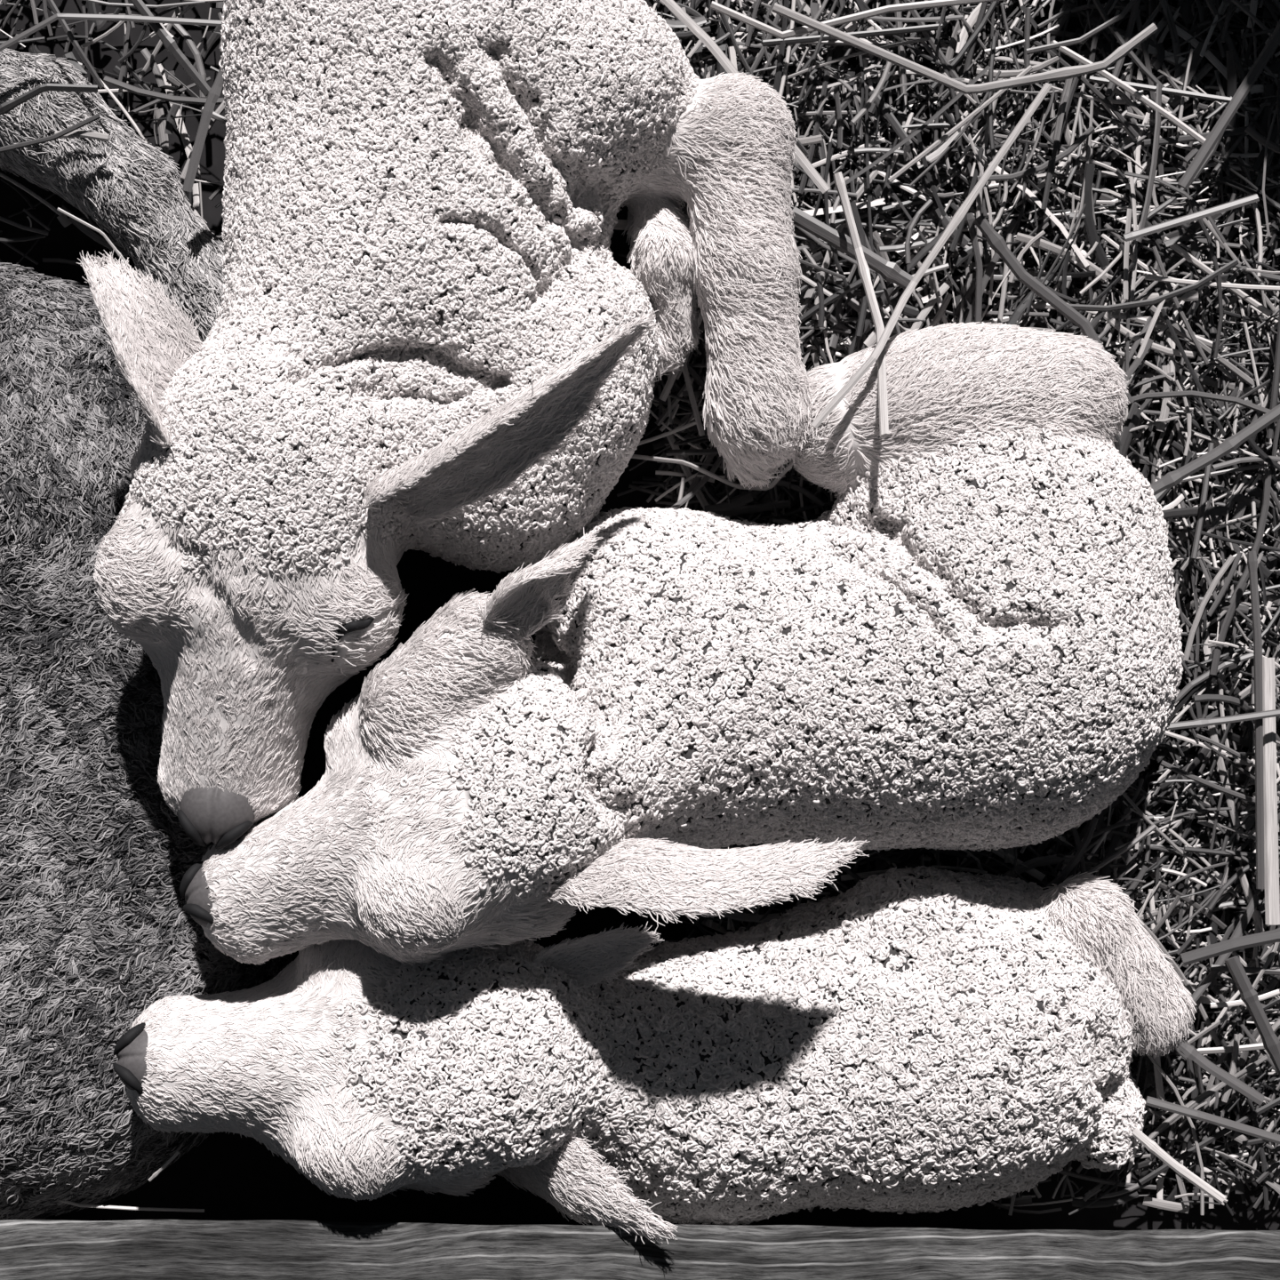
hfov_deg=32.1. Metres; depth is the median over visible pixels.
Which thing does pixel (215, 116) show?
stalk
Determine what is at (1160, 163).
stalk
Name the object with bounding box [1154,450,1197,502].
stalk
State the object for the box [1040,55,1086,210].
stalk
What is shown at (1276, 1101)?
stalk
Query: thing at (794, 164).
stalk
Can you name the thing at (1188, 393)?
stalk
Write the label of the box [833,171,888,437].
stalk
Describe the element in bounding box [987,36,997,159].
stalk
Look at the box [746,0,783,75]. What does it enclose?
stalk
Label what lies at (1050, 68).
stalk
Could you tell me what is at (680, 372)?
stalk
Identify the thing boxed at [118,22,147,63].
stalk
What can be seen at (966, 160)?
stalk
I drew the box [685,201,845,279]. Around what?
stalk
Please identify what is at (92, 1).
stalk
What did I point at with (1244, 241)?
stalk
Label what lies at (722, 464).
stalk
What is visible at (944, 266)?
stalk
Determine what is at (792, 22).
stalk
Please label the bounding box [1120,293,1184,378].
stalk
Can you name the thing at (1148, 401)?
stalk
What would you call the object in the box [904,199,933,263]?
stalk
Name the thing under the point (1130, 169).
stalk
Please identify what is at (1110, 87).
stalk
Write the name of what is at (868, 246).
stalk
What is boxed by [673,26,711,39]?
stalk
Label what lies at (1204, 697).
stalk
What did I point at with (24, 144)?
stalk
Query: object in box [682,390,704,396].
stalk
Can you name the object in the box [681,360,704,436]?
stalk
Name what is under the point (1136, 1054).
stalk
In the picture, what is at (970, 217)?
stalk
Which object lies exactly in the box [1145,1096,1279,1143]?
stalk
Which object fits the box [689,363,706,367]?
stalk
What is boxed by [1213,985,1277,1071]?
stalk
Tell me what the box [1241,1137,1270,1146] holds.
stalk
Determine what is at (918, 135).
stalk
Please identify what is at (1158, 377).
stalk
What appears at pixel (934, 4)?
stalk
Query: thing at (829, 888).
stalk
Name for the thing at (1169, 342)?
stalk
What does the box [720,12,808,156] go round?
stalk
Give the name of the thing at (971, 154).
stalk
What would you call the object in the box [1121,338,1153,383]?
stalk
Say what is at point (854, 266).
stalk
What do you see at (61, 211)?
stalk
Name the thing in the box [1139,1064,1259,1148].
stalk
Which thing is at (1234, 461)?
stalk
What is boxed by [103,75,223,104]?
stalk
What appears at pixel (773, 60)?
stalk
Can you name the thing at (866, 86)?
stalk
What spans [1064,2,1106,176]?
stalk
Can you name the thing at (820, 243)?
stalk
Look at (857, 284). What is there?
stalk
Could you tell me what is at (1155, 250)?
stalk
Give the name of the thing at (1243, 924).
stalk
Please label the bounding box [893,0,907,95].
stalk
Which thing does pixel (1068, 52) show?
stalk
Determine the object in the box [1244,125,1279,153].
stalk
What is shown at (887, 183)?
stalk
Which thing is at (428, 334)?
lamb
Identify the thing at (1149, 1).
stalk
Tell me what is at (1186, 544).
stalk
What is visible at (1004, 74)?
stalk
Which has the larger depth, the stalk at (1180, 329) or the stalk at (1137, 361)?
the stalk at (1180, 329)
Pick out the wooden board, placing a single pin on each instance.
(29, 1249)
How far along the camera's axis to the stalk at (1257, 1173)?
1.09 m
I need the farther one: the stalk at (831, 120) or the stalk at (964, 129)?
the stalk at (831, 120)
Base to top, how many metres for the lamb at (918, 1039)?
0.193 m
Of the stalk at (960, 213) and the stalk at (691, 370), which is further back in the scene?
the stalk at (691, 370)
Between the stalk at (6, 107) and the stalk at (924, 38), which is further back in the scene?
the stalk at (924, 38)
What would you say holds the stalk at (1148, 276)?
on the bedding
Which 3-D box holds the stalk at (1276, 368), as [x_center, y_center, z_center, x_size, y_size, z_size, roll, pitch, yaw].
[0.311,-0.133,1.084,0.004,0.003,0.070,5,90,0]
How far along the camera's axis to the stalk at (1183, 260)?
1.09 m
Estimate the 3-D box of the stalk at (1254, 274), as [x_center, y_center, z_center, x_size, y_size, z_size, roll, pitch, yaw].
[0.306,-0.174,1.087,0.003,0.006,0.035,-38,90,0]
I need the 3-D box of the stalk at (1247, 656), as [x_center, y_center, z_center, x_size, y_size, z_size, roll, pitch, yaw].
[0.274,0.025,1.094,0.076,0.005,0.011,-38,90,0]
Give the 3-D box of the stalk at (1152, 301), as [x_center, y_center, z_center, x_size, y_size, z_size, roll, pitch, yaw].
[0.248,-0.169,1.082,0.091,0.003,0.012,-14,90,0]
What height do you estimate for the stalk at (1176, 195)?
0.004 m
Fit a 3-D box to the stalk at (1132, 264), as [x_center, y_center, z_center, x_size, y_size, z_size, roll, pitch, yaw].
[0.214,-0.160,1.090,0.073,0.008,0.005,-38,90,0]
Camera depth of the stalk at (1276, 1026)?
1.09 m
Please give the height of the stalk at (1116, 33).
0.003 m
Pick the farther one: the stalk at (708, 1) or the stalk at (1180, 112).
the stalk at (708, 1)
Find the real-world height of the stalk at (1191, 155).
0.002 m
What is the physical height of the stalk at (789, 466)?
0.029 m
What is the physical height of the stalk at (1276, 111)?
0.020 m
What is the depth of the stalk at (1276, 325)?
1.09 m
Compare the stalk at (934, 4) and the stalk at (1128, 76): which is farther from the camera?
the stalk at (1128, 76)
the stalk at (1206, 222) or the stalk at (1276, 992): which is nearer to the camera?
the stalk at (1276, 992)
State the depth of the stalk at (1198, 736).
1.09 m
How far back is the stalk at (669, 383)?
1.07 m
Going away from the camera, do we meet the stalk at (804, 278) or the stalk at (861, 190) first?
the stalk at (804, 278)
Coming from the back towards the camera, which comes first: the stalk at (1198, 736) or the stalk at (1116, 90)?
the stalk at (1116, 90)
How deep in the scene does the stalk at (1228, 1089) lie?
1.09 m
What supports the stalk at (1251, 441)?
on the bedding
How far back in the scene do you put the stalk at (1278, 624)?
1.09 m
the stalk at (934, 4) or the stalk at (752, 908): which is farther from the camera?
the stalk at (752, 908)
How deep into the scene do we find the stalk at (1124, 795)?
1.10 m
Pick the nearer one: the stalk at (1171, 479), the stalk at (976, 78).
the stalk at (1171, 479)
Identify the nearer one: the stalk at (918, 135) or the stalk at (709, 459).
the stalk at (918, 135)
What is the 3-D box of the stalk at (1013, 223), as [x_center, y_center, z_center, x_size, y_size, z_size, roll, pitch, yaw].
[0.171,-0.184,1.100,0.003,0.005,0.055,32,90,0]
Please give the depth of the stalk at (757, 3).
1.09 m
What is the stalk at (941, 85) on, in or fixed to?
on the bedding
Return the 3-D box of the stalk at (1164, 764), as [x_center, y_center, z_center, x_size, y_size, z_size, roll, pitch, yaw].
[0.282,0.071,1.083,0.059,0.007,0.004,22,90,0]
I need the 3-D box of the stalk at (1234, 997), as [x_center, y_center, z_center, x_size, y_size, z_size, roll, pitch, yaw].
[0.286,0.188,1.095,0.005,0.001,0.040,29,90,0]
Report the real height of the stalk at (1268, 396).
0.006 m
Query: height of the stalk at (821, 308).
0.003 m
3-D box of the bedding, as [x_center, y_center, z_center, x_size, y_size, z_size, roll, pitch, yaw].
[0.004,-0.095,1.107,0.945,0.034,0.759,0,90,0]
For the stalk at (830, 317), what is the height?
0.002 m
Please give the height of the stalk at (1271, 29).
0.008 m
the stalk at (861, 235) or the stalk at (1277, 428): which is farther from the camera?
the stalk at (1277, 428)
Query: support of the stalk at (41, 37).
on the bedding
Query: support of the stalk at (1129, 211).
on the bedding
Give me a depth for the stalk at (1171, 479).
1.07 m
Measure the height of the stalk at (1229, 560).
0.005 m
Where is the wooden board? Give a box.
[0,1219,1279,1279]
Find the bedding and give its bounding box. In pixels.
[0,0,1279,1215]
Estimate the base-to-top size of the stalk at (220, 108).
0.014 m
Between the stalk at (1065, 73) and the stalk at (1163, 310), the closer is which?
the stalk at (1065, 73)
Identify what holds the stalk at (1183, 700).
on the bedding
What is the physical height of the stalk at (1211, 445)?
0.010 m
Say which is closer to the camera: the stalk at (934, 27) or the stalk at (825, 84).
the stalk at (934, 27)
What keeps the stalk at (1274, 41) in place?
on the bedding
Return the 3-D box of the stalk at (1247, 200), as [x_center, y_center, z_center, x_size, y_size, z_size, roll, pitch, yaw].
[0.265,-0.203,1.067,0.067,0.004,0.004,-17,90,0]
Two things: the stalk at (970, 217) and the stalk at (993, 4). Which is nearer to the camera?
the stalk at (970, 217)
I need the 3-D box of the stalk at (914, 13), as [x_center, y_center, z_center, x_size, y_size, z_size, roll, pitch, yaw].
[0.141,-0.300,1.095,0.004,0.003,0.069,-32,90,0]
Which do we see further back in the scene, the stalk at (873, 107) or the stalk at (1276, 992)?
the stalk at (873, 107)
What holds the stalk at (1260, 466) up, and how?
on the bedding
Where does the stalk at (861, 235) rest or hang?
on the bedding
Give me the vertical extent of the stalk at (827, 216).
0.004 m
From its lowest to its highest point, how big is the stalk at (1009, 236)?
0.004 m
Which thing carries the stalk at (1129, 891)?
on the bedding
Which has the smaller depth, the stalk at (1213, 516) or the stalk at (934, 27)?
the stalk at (934, 27)
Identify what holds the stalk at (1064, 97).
on the bedding
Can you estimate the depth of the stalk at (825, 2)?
1.09 m
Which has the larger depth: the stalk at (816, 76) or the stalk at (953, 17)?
the stalk at (816, 76)
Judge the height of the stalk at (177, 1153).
0.003 m
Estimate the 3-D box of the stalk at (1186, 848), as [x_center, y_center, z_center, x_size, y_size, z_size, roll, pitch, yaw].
[0.307,0.106,1.099,0.077,0.007,0.004,3,90,0]
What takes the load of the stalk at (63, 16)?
on the bedding
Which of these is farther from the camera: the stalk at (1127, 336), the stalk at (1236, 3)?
the stalk at (1127, 336)
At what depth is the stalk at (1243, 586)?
1.09 m
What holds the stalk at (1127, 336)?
on the bedding
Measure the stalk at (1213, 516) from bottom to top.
0.002 m
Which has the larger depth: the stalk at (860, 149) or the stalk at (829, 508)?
the stalk at (829, 508)
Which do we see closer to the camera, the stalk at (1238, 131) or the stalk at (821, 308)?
the stalk at (821, 308)
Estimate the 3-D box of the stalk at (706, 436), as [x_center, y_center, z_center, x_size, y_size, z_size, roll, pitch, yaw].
[0.064,-0.106,1.092,0.089,0.004,0.003,-11,90,0]
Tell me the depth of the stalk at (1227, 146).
1.10 m
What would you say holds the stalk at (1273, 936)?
on the bedding
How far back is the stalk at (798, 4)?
1.10 m
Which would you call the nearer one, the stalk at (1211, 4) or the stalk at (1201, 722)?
the stalk at (1201, 722)
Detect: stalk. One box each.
[0,13,221,51]
[0,36,45,44]
[0,83,97,115]
[0,112,100,152]
[47,0,103,88]
[54,129,109,141]
[56,208,128,267]
[60,1200,204,1212]
[83,0,205,7]
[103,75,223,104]
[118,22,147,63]
[129,0,210,96]
[148,1151,179,1181]
[171,24,207,97]
[179,101,224,180]
[182,64,223,191]
[200,106,227,125]
[631,454,793,490]
[637,421,695,446]
[655,376,694,425]
[659,309,703,401]
[660,0,830,193]
[665,448,719,455]
[669,453,722,509]
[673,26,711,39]
[675,348,690,379]
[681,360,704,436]
[682,213,832,296]
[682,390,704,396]
[682,434,709,443]
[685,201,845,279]
[685,446,716,495]
[686,40,702,58]
[686,199,793,365]
[687,363,704,388]
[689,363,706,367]
[707,0,711,15]
[710,0,1003,39]
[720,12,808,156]
[720,457,726,468]
[720,843,759,848]
[728,46,737,70]
[729,844,755,913]
[744,0,760,47]
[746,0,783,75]
[748,46,786,81]
[762,24,942,46]
[768,0,828,78]
[771,2,1158,94]
[772,0,789,93]
[778,0,795,97]
[780,36,929,81]
[789,93,854,183]
[791,110,864,117]
[791,207,913,289]
[792,73,818,120]
[792,161,880,256]
[792,224,877,273]
[795,0,818,35]
[796,244,829,250]
[797,272,874,325]
[797,295,850,335]
[798,0,838,101]
[798,46,833,194]
[800,264,856,340]
[810,82,1052,428]
[812,161,885,319]
[814,272,824,327]
[814,884,853,891]
[824,142,853,298]
[824,491,837,511]
[829,128,930,200]
[829,195,932,227]
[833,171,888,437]
[838,0,871,30]
[844,65,990,184]
[844,224,959,355]
[847,849,877,855]
[849,201,868,336]
[850,61,892,124]
[853,93,863,178]
[854,147,903,154]
[855,0,865,12]
[860,217,1007,231]
[861,0,942,66]
[863,229,900,334]
[864,15,963,22]
[864,85,873,252]
[868,7,939,114]
[879,235,936,252]
[880,78,964,92]
[885,182,982,323]
[888,65,1032,182]
[888,123,956,132]
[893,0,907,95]
[893,263,949,287]
[902,0,962,82]
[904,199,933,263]
[909,70,1000,186]
[915,128,946,216]
[928,292,952,327]
[929,0,998,89]
[933,84,943,178]
[934,6,946,45]
[936,101,983,213]
[943,72,978,107]
[949,147,983,252]
[952,143,1089,267]
[954,218,1017,316]
[958,1,988,100]
[963,123,994,304]
[965,212,983,324]
[965,252,999,323]
[973,214,1134,405]
[976,54,1060,78]
[976,78,1003,256]
[976,126,1095,181]
[981,315,1009,323]
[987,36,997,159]
[997,233,1011,324]
[1008,230,1045,282]
[1011,25,1138,137]
[1020,5,1100,108]
[1024,8,1031,85]
[1026,0,1136,54]
[1026,302,1215,349]
[1033,203,1087,295]
[1035,276,1085,304]
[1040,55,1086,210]
[1042,816,1098,890]
[1048,65,1131,161]
[1052,40,1206,144]
[1052,78,1072,141]
[1052,262,1135,332]
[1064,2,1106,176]
[1067,2,1161,119]
[1068,258,1238,311]
[1070,75,1181,171]
[1070,100,1093,255]
[1071,827,1086,873]
[1079,208,1151,294]
[1080,824,1156,875]
[1088,0,1114,63]
[1088,76,1247,105]
[1088,153,1095,224]
[1092,0,1165,87]
[1104,0,1140,95]
[1106,84,1161,137]
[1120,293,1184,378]
[1120,399,1151,429]
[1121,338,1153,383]
[1122,193,1259,241]
[1122,792,1245,899]
[1123,192,1175,275]
[1123,208,1132,299]
[1123,864,1147,896]
[1124,61,1141,133]
[1124,171,1226,243]
[1124,257,1185,311]
[1125,226,1133,372]
[1126,371,1174,391]
[1127,161,1137,302]
[1131,390,1279,419]
[1131,909,1221,1046]
[1131,1127,1225,1203]
[1132,1048,1139,1056]
[1134,1055,1267,1155]
[1135,9,1165,201]
[1136,83,1161,242]
[1136,289,1168,358]
[1138,1096,1279,1184]
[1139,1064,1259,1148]
[1141,0,1151,64]
[1143,125,1255,146]
[1144,274,1279,291]
[1145,1052,1204,1215]
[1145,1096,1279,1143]
[1146,130,1224,220]
[1149,304,1255,386]
[1150,403,1279,495]
[1151,246,1208,365]
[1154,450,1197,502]
[1160,308,1226,435]
[1160,760,1255,803]
[1163,236,1271,316]
[1165,330,1175,381]
[1165,708,1279,730]
[1168,654,1231,722]
[1171,1038,1264,1104]
[1175,379,1191,455]
[1175,648,1264,703]
[1176,48,1193,137]
[1176,490,1221,607]
[1177,20,1279,189]
[1177,503,1206,548]
[1178,463,1266,483]
[1180,927,1279,966]
[1182,1032,1194,1079]
[1183,133,1209,163]
[1183,554,1234,661]
[1184,542,1199,679]
[1184,846,1279,858]
[1185,527,1279,551]
[1187,199,1223,358]
[1187,942,1279,1044]
[1191,442,1214,559]
[1191,894,1260,1004]
[1192,1144,1257,1170]
[1193,694,1243,706]
[1195,206,1279,317]
[1195,734,1253,765]
[1195,1042,1264,1054]
[1202,741,1279,797]
[1203,990,1239,1057]
[1204,0,1252,98]
[1207,552,1242,615]
[1207,775,1228,874]
[1208,111,1238,206]
[1208,640,1279,668]
[1209,504,1227,598]
[1209,581,1247,675]
[1209,964,1279,975]
[1209,989,1279,1007]
[1210,156,1279,210]
[1211,456,1279,470]
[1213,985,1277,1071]
[1215,175,1279,209]
[1215,1026,1269,1209]
[1221,1033,1239,1102]
[1223,0,1239,4]
[1224,955,1279,1076]
[1227,376,1272,407]
[1228,469,1271,603]
[1231,0,1279,45]
[1233,263,1279,281]
[1237,420,1279,470]
[1238,299,1271,444]
[1240,27,1275,38]
[1240,256,1279,303]
[1241,238,1274,285]
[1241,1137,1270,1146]
[1242,470,1278,478]
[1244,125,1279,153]
[1246,268,1279,273]
[1246,1018,1279,1066]
[1247,551,1264,888]
[1247,1081,1279,1164]
[1248,134,1279,207]
[1253,1169,1279,1194]
[1256,1160,1279,1183]
[1257,893,1279,911]
[1262,106,1277,237]
[1262,385,1271,407]
[1262,657,1279,924]
[1266,305,1279,438]
[1270,472,1279,496]
[1271,417,1279,475]
[1272,321,1278,329]
[1275,618,1279,631]
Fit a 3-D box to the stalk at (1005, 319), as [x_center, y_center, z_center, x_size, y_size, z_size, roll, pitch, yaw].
[0.140,-0.137,1.097,0.095,0.005,0.016,-35,90,0]
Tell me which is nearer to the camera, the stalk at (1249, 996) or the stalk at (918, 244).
the stalk at (1249, 996)
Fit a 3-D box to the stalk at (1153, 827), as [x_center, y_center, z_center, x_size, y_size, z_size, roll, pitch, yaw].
[0.234,0.104,1.086,0.044,0.005,0.003,-34,90,0]
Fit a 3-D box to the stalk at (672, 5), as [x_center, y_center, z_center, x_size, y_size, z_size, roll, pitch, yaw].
[0.051,-0.267,1.076,0.008,0.004,0.127,-40,90,0]
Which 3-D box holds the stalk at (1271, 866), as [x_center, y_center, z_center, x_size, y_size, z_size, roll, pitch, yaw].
[0.305,0.073,1.076,0.007,0.004,0.129,-1,90,0]
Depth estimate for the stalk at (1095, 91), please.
1.09 m
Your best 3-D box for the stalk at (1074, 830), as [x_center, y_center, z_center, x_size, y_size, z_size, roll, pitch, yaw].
[0.217,0.106,1.097,0.005,0.004,0.043,-12,90,0]
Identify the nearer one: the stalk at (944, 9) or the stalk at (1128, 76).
the stalk at (944, 9)
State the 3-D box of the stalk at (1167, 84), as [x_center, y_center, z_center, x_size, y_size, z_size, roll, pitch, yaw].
[0.242,-0.258,1.098,0.078,0.002,0.008,-39,90,0]
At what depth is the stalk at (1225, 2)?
1.09 m
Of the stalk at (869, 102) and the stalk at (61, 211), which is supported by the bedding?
the stalk at (869, 102)
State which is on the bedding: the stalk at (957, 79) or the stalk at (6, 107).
the stalk at (957, 79)
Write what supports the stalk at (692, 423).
on the bedding
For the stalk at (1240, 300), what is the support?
on the bedding
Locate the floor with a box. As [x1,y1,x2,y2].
[0,0,1279,1230]
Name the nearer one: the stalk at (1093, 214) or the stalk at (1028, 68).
the stalk at (1028, 68)
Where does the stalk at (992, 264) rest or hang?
on the bedding
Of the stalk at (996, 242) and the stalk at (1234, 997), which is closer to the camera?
the stalk at (996, 242)
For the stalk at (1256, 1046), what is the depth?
1.09 m
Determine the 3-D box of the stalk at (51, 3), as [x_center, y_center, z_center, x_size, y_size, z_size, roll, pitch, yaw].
[-0.268,-0.284,1.050,0.003,0.006,0.052,-31,90,0]
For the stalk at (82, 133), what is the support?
on the sheep
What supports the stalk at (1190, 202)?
on the bedding
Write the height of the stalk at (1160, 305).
0.004 m
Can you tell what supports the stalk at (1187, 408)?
on the bedding
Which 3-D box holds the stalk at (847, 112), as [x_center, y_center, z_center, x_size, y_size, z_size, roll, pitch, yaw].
[0.067,-0.258,1.099,0.090,0.003,0.004,-5,90,0]
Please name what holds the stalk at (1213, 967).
on the bedding
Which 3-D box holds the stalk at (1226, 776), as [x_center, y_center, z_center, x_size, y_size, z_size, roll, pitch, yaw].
[0.284,0.091,1.096,0.002,0.011,0.050,7,90,0]
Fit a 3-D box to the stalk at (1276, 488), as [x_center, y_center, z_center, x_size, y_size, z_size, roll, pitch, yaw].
[0.318,-0.098,1.099,0.009,0.002,0.062,6,90,0]
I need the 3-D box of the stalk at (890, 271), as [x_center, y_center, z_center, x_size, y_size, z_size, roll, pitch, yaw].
[0.102,-0.189,1.075,0.068,0.006,0.009,30,90,0]
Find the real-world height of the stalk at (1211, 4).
0.004 m
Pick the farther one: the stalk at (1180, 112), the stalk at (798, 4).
the stalk at (798, 4)
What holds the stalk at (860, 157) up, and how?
on the bedding
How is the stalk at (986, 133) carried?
on the bedding
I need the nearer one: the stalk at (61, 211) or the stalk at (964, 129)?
the stalk at (61, 211)
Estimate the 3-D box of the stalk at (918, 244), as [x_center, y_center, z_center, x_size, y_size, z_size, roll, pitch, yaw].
[0.134,-0.194,1.092,0.034,0.006,0.005,-12,90,0]
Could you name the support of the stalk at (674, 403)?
on the bedding
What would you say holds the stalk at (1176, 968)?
on the bedding
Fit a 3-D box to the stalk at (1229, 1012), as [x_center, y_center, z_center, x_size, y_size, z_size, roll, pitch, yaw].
[0.296,0.167,1.087,0.012,0.009,0.085,38,90,0]
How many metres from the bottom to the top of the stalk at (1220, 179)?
0.013 m
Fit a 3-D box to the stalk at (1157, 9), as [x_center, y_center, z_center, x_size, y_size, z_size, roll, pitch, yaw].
[0.238,-0.290,1.100,0.004,0.012,0.091,39,90,0]
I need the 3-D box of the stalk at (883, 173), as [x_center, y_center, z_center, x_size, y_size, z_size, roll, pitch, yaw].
[0.118,-0.234,1.099,0.060,0.006,0.005,36,90,0]
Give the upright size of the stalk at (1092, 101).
0.005 m
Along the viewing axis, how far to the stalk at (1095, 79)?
1.09 m
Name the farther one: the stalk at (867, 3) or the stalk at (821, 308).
the stalk at (867, 3)
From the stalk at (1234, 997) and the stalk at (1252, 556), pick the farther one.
the stalk at (1234, 997)
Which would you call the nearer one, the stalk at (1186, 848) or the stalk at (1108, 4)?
the stalk at (1108, 4)
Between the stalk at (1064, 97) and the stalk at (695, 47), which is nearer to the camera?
the stalk at (1064, 97)
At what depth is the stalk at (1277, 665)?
1.09 m
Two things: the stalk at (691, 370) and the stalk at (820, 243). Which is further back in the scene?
the stalk at (691, 370)
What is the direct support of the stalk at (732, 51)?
on the bedding
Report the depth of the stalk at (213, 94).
1.04 m
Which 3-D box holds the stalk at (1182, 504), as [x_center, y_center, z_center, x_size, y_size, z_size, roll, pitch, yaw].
[0.275,-0.045,1.097,0.004,0.004,0.060,-19,90,0]
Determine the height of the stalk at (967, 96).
0.004 m
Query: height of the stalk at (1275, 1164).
0.006 m
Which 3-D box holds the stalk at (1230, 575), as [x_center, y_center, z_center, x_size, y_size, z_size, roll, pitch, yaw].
[0.287,-0.027,1.091,0.003,0.002,0.035,27,90,0]
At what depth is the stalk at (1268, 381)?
1.09 m
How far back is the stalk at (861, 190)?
1.10 m
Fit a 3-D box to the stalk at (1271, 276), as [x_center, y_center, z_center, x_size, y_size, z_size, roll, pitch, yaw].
[0.326,-0.178,1.093,0.070,0.007,0.008,7,90,0]
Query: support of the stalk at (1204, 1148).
on the bedding
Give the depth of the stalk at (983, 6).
1.10 m
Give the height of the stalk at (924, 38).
0.007 m
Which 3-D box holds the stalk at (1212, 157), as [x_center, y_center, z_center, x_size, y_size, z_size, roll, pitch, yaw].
[0.297,-0.225,1.090,0.045,0.002,0.003,37,90,0]
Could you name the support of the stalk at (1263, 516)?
on the bedding
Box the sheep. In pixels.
[0,48,293,1219]
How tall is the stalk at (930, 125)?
0.004 m
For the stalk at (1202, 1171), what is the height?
0.004 m
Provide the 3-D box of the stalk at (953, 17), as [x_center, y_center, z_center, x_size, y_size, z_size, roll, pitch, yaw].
[0.132,-0.305,1.089,0.053,0.006,0.005,0,90,0]
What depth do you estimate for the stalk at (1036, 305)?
1.10 m
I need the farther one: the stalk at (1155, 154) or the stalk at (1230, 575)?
the stalk at (1230, 575)
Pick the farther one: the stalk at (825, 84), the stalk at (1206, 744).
the stalk at (825, 84)
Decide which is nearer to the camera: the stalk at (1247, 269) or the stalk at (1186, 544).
the stalk at (1247, 269)
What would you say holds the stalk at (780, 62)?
on the bedding
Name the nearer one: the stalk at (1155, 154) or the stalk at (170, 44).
the stalk at (170, 44)
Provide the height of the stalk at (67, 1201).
0.009 m
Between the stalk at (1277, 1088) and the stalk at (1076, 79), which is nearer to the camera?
the stalk at (1076, 79)
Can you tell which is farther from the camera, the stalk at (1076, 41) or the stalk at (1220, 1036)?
the stalk at (1220, 1036)
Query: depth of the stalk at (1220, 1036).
1.10 m
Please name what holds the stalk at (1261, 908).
on the bedding
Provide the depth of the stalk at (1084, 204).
1.09 m
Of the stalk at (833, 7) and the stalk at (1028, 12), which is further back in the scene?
the stalk at (1028, 12)
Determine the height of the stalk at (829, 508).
0.004 m
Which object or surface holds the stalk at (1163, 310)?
on the bedding
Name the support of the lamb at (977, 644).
on the floor
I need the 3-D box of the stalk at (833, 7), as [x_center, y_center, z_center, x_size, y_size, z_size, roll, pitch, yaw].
[0.092,-0.301,1.084,0.003,0.006,0.080,22,90,0]
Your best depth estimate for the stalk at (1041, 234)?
1.08 m
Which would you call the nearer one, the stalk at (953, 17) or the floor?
the stalk at (953, 17)
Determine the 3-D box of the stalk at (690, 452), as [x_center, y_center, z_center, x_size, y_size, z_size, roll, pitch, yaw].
[0.055,-0.097,1.089,0.086,0.005,0.007,-10,90,0]
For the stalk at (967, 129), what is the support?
on the bedding
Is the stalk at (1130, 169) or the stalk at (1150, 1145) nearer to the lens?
the stalk at (1150, 1145)
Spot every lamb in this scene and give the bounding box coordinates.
[76,0,814,848]
[112,865,1196,1244]
[179,321,1184,965]
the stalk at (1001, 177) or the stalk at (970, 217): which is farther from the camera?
the stalk at (1001, 177)
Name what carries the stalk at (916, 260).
on the bedding
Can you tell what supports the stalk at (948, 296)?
on the bedding
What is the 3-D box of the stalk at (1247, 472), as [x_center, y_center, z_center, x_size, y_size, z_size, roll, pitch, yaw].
[0.322,-0.084,1.100,0.052,0.013,0.007,-3,90,0]
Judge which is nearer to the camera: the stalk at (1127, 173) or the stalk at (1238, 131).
the stalk at (1127, 173)
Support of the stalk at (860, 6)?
on the bedding
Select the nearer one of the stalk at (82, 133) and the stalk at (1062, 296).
the stalk at (82, 133)
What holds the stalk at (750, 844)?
on the bedding
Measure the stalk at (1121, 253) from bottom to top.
0.005 m
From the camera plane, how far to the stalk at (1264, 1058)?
1.08 m
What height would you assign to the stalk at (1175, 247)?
0.006 m
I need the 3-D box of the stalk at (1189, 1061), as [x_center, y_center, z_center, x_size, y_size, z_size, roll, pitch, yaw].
[0.267,0.200,1.083,0.003,0.003,0.028,-12,90,0]
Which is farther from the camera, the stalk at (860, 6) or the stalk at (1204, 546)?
the stalk at (1204, 546)
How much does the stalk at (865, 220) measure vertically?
0.006 m
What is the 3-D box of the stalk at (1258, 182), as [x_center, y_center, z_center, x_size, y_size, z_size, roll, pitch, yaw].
[0.312,-0.238,1.099,0.006,0.003,0.053,24,90,0]
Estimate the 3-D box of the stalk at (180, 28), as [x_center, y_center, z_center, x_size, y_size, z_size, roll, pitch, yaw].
[-0.222,-0.289,1.100,0.008,0.003,0.043,-22,90,0]
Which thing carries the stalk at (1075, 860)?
on the bedding
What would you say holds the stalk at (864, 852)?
on the bedding
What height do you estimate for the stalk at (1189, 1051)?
0.005 m
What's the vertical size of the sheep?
0.164 m
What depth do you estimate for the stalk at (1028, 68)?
1.08 m
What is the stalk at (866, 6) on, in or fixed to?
on the bedding
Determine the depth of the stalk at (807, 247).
1.10 m
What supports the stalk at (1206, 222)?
on the bedding

